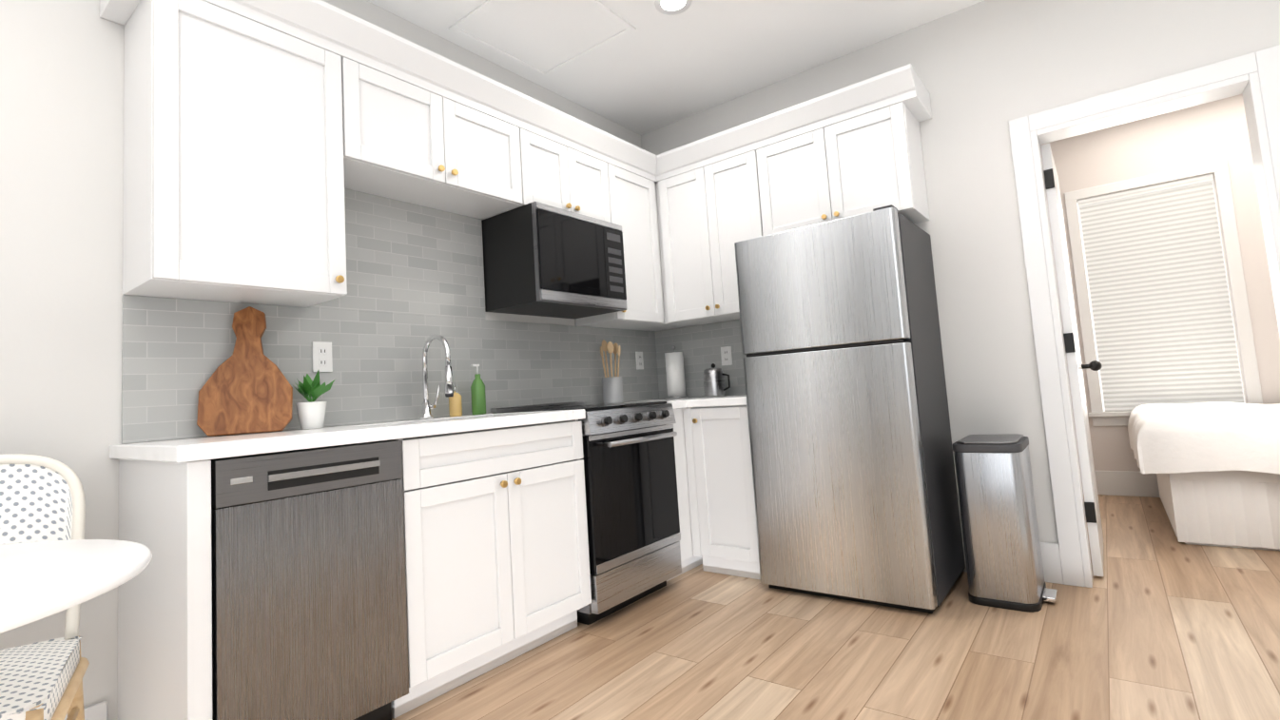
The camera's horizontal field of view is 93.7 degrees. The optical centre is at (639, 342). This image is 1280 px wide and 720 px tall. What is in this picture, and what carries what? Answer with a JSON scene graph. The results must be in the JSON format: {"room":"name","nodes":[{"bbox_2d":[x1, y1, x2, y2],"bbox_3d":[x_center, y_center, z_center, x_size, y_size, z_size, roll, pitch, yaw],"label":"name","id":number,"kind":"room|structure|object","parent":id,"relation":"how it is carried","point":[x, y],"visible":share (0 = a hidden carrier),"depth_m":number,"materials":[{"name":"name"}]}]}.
{"room":"kitchen","nodes":[
{"label":"kitchen","id":0,"kind":"room"},
{"bbox_2d":[0,0,650,719],"bbox_3d":[-1.504,-0.141,2.107,0.120,2.750,9.920,-7,-6,37],"label":"wall","id":1,"kind":"structure","parent":0,"point":[61,190],"depth_m":1.77,"materials":[{"name":"white paint"}]},
{"bbox_2d":[63,700,107,719],"bbox_3d":[-2.971,1.066,-0.113,0.014,0.175,4.675,-7,-6,37],"label":"baseboard","id":2,"kind":"structure","parent":1,"relation":"attached to","point":[97,711],"depth_m":1.72,"materials":[{"name":"white"}]},
{"bbox_2d":[118,0,350,307],"bbox_3d":[-1.350,-0.663,2.028,0.319,1.014,0.544,-7,-6,37],"label":"upper cabinet","id":3,"kind":"object","parent":1,"relation":"attached to","point":[260,135],"depth_m":1.89,"materials":[{"name":"white paint"}]},
{"bbox_2d":[121,188,658,444],"bbox_3d":[-0.755,-0.136,2.972,0.009,0.963,2.794,-7,-6,37],"label":"backsplash","id":4,"kind":"structure","parent":1,"relation":"attached to","point":[415,278],"depth_m":2.56,"materials":[{"name":"tile"}]},
{"bbox_2d":[311,341,332,371],"bbox_3d":[-1.224,0.054,2.315,0.008,0.116,0.072,-7,-6,37],"label":"electrical outlet","id":5,"kind":"object","parent":4,"relation":"attached to","point":[321,354],"visible":1,"depth_m":2.31,"materials":[{"name":"white plastic"}]},
{"bbox_2d":[635,351,643,369],"bbox_3d":[-0.001,0.115,3.896,0.008,0.116,0.072,-7,-6,37],"label":"electrical outlet","id":6,"kind":"object","parent":4,"relation":"attached to","point":[639,360],"visible":1,"depth_m":3.89,"materials":[{"name":"white plastic"}]},
{"bbox_2d":[347,19,465,206],"bbox_3d":[-1.052,-0.901,2.455,0.319,0.509,0.476,-7,-6,37],"label":"upper cabinet","id":7,"kind":"object","parent":1,"relation":"attached to","point":[405,102],"depth_m":2.37,"materials":[{"name":"white paint"}]},
{"bbox_2d":[423,68,537,219],"bbox_3d":[-0.815,-0.891,2.762,0.319,0.509,0.540,-7,-6,37],"label":"upper cabinet","id":8,"kind":"object","parent":1,"relation":"attached to","point":[499,168],"depth_m":2.73,"materials":[{"name":"white paint"}]},
{"bbox_2d":[533,102,582,214],"bbox_3d":[-0.591,-0.882,3.051,0.319,0.509,0.441,-7,-6,37],"label":"upper cabinet","id":9,"kind":"object","parent":1,"relation":"attached to","point":[555,137],"depth_m":3.02,"materials":[{"name":"white paint"}]},
{"bbox_2d":[481,201,627,318],"bbox_3d":[-0.428,-0.395,3.114,0.403,0.462,0.629,-7,-6,37],"label":"microwave","id":10,"kind":"object","parent":9,"relation":"attached to","point":[541,260],"visible":1,"depth_m":2.91,"materials":[{"name":"black plastic"}]},
{"bbox_2d":[579,121,613,223],"bbox_3d":[-0.414,-0.874,3.281,0.319,0.509,0.377,-7,-6,37],"label":"upper cabinet","id":11,"kind":"object","parent":1,"relation":"attached to","point":[593,158],"depth_m":3.24,"materials":[{"name":"white paint"}]},
{"bbox_2d":[575,133,674,330],"bbox_3d":[-0.107,-0.616,3.576,0.393,1.014,0.473,-7,-6,37],"label":"upper cabinet","id":12,"kind":"object","parent":1,"relation":"attached to","point":[635,205],"depth_m":3.52,"materials":[{"name":"white paint"}]},
{"bbox_2d":[366,0,984,135],"bbox_3d":[0.976,-1.887,0.246,6.600,0.100,9.920,-7,-6,37],"label":"ceiling","id":13,"kind":"structure","parent":0,"point":[655,69],"depth_m":3.16,"materials":[{"name":"white paint"}]},
{"bbox_2d":[448,0,636,77],"bbox_3d":[-0.465,-1.519,2.904,0.650,0.012,0.620,-7,-6,37],"label":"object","id":14,"kind":"structure","parent":13,"relation":"attached to","point":[544,38],"depth_m":2.91,"materials":[{"name":"white paint"}]},
{"bbox_2d":[654,0,692,15],"bbox_3d":[0.154,-1.571,2.768,0.176,0.010,0.176,-7,-6,37],"label":"recessed light","id":15,"kind":"object","parent":13,"relation":"in","point":[670,7],"visible":1,"depth_m":2.79,"materials":[{"name":"white"}]},
{"bbox_2d":[391,494,1279,719],"bbox_3d":[1.158,0.923,0.016,6.600,0.050,9.920,-7,-6,37],"label":"floor","id":16,"kind":"structure","parent":0,"point":[1157,621],"depth_m":2.10,"materials":[{"name":"brown wood"}]},
{"bbox_2d":[0,453,89,719],"bbox_3d":[-1.476,0.711,1.239,0.476,0.916,0.623,0,-6,-36],"label":"chair","id":17,"kind":"object","parent":16,"relation":"on","point":[42,498],"visible":0.81,"depth_m":1.50,"materials":[{"name":"white wicker"}]},
{"bbox_2d":[0,539,152,633],"bbox_3d":[-1.205,0.740,0.767,0.900,0.740,0.900,-7,-6,37],"label":"table","id":18,"kind":"object","parent":16,"relation":"on","point":[40,580],"visible":1,"depth_m":0.95,"materials":[{"name":"white plastic"}]},
{"bbox_2d":[210,439,408,719],"bbox_3d":[-1.105,0.757,1.825,0.610,0.866,0.504,-7,-6,37],"label":"dishwasher","id":19,"kind":"object","parent":16,"relation":"on","point":[309,614],"visible":0.85,"depth_m":1.63,"materials":[{"name":"grey metal"}]},
{"bbox_2d":[490,401,681,624],"bbox_3d":[-0.228,0.756,2.922,0.700,0.935,0.631,-7,-6,37],"label":"stove","id":20,"kind":"object","parent":16,"relation":"on","point":[632,513],"visible":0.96,"depth_m":2.70,"materials":[{"name":"silver metal"}]},
{"bbox_2d":[578,407,703,581],"bbox_3d":[0.179,0.810,3.497,0.651,0.868,0.772,-7,-6,37],"label":"base cabinet","id":21,"kind":"object","parent":16,"relation":"on","point":[685,456],"depth_m":3.12,"materials":[{"name":"white paint"}]},
{"bbox_2d":[109,408,585,462],"bbox_3d":[-0.913,0.313,2.168,0.643,0.040,1.411,-7,-6,37],"label":"countertop","id":22,"kind":"structure","parent":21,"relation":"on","point":[187,450],"depth_m":1.75,"materials":[{"name":"stone"}]},
{"bbox_2d":[196,306,292,436],"bbox_3d":[-1.331,0.086,2.028,0.173,0.440,0.247,-7,-6,37],"label":"cutting board","id":23,"kind":"object","parent":22,"relation":"on","point":[247,388],"visible":1,"depth_m":2.02,"materials":[{"name":"brown wood"}]},
{"bbox_2d":[292,370,334,429],"bbox_3d":[-1.164,0.200,2.151,0.190,0.214,0.115,-7,-6,37],"label":"plant","id":24,"kind":"object","parent":22,"relation":"on","point":[311,414],"visible":1,"depth_m":2.13,"materials":[{"name":"green plant"}]},
{"bbox_2d":[419,333,453,419],"bbox_3d":[-0.854,0.141,2.551,0.216,0.356,0.088,-7,-6,37],"label":"faucet","id":25,"kind":"object","parent":22,"relation":"on","point":[427,406],"visible":1,"depth_m":2.56,"materials":[{"name":"silver metal"}]},
{"bbox_2d":[448,385,462,416],"bbox_3d":[-0.827,0.259,2.682,0.054,0.140,0.056,-7,-6,37],"label":"soap dispenser","id":26,"kind":"object","parent":22,"relation":"on","point":[455,406],"visible":0.81,"depth_m":2.66,"materials":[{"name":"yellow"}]},
{"bbox_2d":[470,364,485,414],"bbox_3d":[-0.747,0.214,2.769,0.064,0.232,0.064,-7,-6,37],"label":"soap bottle","id":27,"kind":"object","parent":22,"relation":"on","point":[478,397],"visible":1,"depth_m":2.74,"materials":[{"name":"green plastic"}]},
{"bbox_2d":[593,398,687,408],"bbox_3d":[-0.055,0.349,3.274,0.647,0.040,0.108,-7,-6,37],"label":"countertop","id":28,"kind":"structure","parent":21,"relation":"on","point":[676,403],"depth_m":3.14,"materials":[{"name":"stone"}]},
{"bbox_2d":[600,340,623,404],"bbox_3d":[-0.165,0.163,3.485,0.121,0.376,0.120,-7,-6,37],"label":"utensil crock","id":29,"kind":"object","parent":28,"relation":"on","point":[612,389],"visible":1,"depth_m":3.44,"materials":[{"name":"grey ceramic"}]},
{"bbox_2d":[683,394,746,407],"bbox_3d":[0.319,0.341,3.473,0.997,0.040,0.663,-7,-6,37],"label":"countertop","id":30,"kind":"structure","parent":21,"relation":"on","point":[736,399],"depth_m":3.05,"materials":[{"name":"stone"}]},
{"bbox_2d":[664,345,688,399],"bbox_3d":[0.224,0.184,3.814,0.140,0.337,0.140,-7,-6,37],"label":"paper towel","id":31,"kind":"object","parent":30,"relation":"on","point":[675,375],"visible":1,"depth_m":3.77,"materials":[{"name":"white paper"}]},
{"bbox_2d":[703,363,730,397],"bbox_3d":[0.463,0.221,3.597,0.168,0.199,0.124,-7,-6,37],"label":"coffee pot","id":32,"kind":"object","parent":30,"relation":"on","point":[714,381],"visible":1,"depth_m":3.56,"materials":[{"name":"silver metal"}]},
{"bbox_2d":[692,405,760,579],"bbox_3d":[0.598,0.765,3.271,0.397,0.868,0.620,-7,-6,37],"label":"base cabinet","id":33,"kind":"object","parent":16,"relation":"on","point":[725,493],"depth_m":3.03,"materials":[{"name":"white paint"}]},
{"bbox_2d":[734,204,965,613],"bbox_3d":[1.015,0.299,2.930,0.760,1.685,0.664,-7,-6,37],"label":"fridge","id":34,"kind":"object","parent":16,"relation":"on","point":[853,475],"visible":1,"depth_m":2.64,"materials":[{"name":"grey metal"}]},
{"bbox_2d":[952,434,1057,612],"bbox_3d":[1.575,0.746,2.587,0.304,0.668,0.368,-7,-6,37],"label":"trash can","id":35,"kind":"object","parent":16,"relation":"on","point":[1003,560],"visible":1,"depth_m":2.46,"materials":[{"name":"silver metal"}]},
{"bbox_2d":[1127,401,1279,550],"bbox_3d":[3.851,0.552,3.065,2.075,0.840,1.453,-7,-6,37],"label":"bed","id":36,"kind":"object","parent":16,"relation":"on","point":[1214,466],"visible":1,"depth_m":3.02,"materials":[{"name":"white fabric"}]},
{"bbox_2d":[640,0,1279,572],"bbox_3d":[2.697,-0.408,2.156,6.500,2.750,0.120,-7,-6,37],"label":"wall","id":37,"kind":"structure","parent":0,"point":[985,70],"depth_m":2.86,"materials":[{"name":"white paint"}]},
{"bbox_2d":[659,136,735,326],"bbox_3d":[0.349,-0.639,3.652,0.426,1.014,0.391,-7,-6,37],"label":"upper cabinet","id":38,"kind":"object","parent":37,"relation":"attached to","point":[687,177],"depth_m":3.54,"materials":[{"name":"white paint"}]},
{"bbox_2d":[654,319,746,399],"bbox_3d":[0.515,0.100,3.744,0.968,0.458,0.009,-7,-6,37],"label":"backsplash","id":39,"kind":"structure","parent":37,"relation":"attached to","point":[700,345],"depth_m":3.83,"materials":[{"name":"tile"}]},
{"bbox_2d":[720,346,732,365],"bbox_3d":[0.536,0.081,3.717,0.072,0.116,0.008,-7,-6,37],"label":"electrical outlet","id":40,"kind":"object","parent":39,"relation":"attached to","point":[727,355],"visible":1,"depth_m":3.71,"materials":[{"name":"white plastic"}]},
{"bbox_2d":[712,117,773,319],"bbox_3d":[0.623,-0.670,3.487,0.454,1.014,0.318,-7,-6,37],"label":"upper cabinet","id":41,"kind":"object","parent":37,"relation":"attached to","point":[740,158],"depth_m":3.35,"materials":[{"name":"white paint"}]},
{"bbox_2d":[765,95,845,233],"bbox_3d":[0.917,-0.891,3.267,0.441,0.649,0.318,-7,-6,37],"label":"upper cabinet","id":42,"kind":"object","parent":37,"relation":"attached to","point":[802,141],"depth_m":3.11,"materials":[{"name":"white paint"}]},
{"bbox_2d":[833,68,929,223],"bbox_3d":[1.172,-0.923,3.071,0.444,0.649,0.318,-7,-6,37],"label":"upper cabinet","id":43,"kind":"object","parent":37,"relation":"attached to","point":[880,142],"depth_m":2.90,"materials":[{"name":"white paint"}]},
{"bbox_2d":[1039,542,1063,583],"bbox_3d":[1.728,0.999,2.773,0.376,0.175,0.014,-7,-6,37],"label":"baseboard","id":44,"kind":"structure","parent":37,"relation":"attached to","point":[1050,552],"depth_m":2.68,"materials":[{"name":"white"}]},
{"bbox_2d":[1040,143,1103,576],"bbox_3d":[2.234,0.055,3.015,0.125,2.004,0.694,-7,-6,37],"label":"door leaf","id":45,"kind":"structure","parent":37,"relation":"in","point":[1076,366],"depth_m":2.80,"materials":[{"name":"white wood"}]},
{"bbox_2d":[1008,44,1279,587],"bbox_3d":[2.204,-0.032,2.525,0.903,2.125,0.156,-7,-6,37],"label":"door frame","id":46,"kind":"structure","parent":37,"relation":"attached to","point":[1253,78],"depth_m":2.64,"materials":[{"name":"white wood"}]},
{"bbox_2d":[1040,94,1279,471],"bbox_3d":[4.103,-0.350,3.976,6.500,2.750,0.120,-7,-6,37],"label":"wall","id":47,"kind":"structure","parent":0,"point":[1203,133],"depth_m":4.19,"materials":[{"name":"white paint"}]},
{"bbox_2d":[1080,470,1159,497],"bbox_3d":[3.908,0.959,3.999,3.300,0.175,0.015,-7,-6,37],"label":"baseboard","id":48,"kind":"structure","parent":47,"relation":"attached to","point":[1123,482],"depth_m":4.31,"materials":[{"name":"white"}]},
{"bbox_2d":[1064,159,1262,426],"bbox_3d":[3.671,-0.308,4.264,0.940,1.770,0.150,-7,-6,37],"label":"window","id":49,"kind":"structure","parent":47,"relation":"in","point":[1098,415],"depth_m":4.21,"materials":[{"name":"white wood"}]},
{"bbox_2d":[1077,174,1244,411],"bbox_3d":[3.676,-0.322,4.273,0.750,1.598,0.050,-7,-6,37],"label":"window blinds","id":50,"kind":"object","parent":49,"relation":"attached to","point":[1163,323],"visible":0.98,"depth_m":4.25,"materials":[{"name":"white"}]}
]}

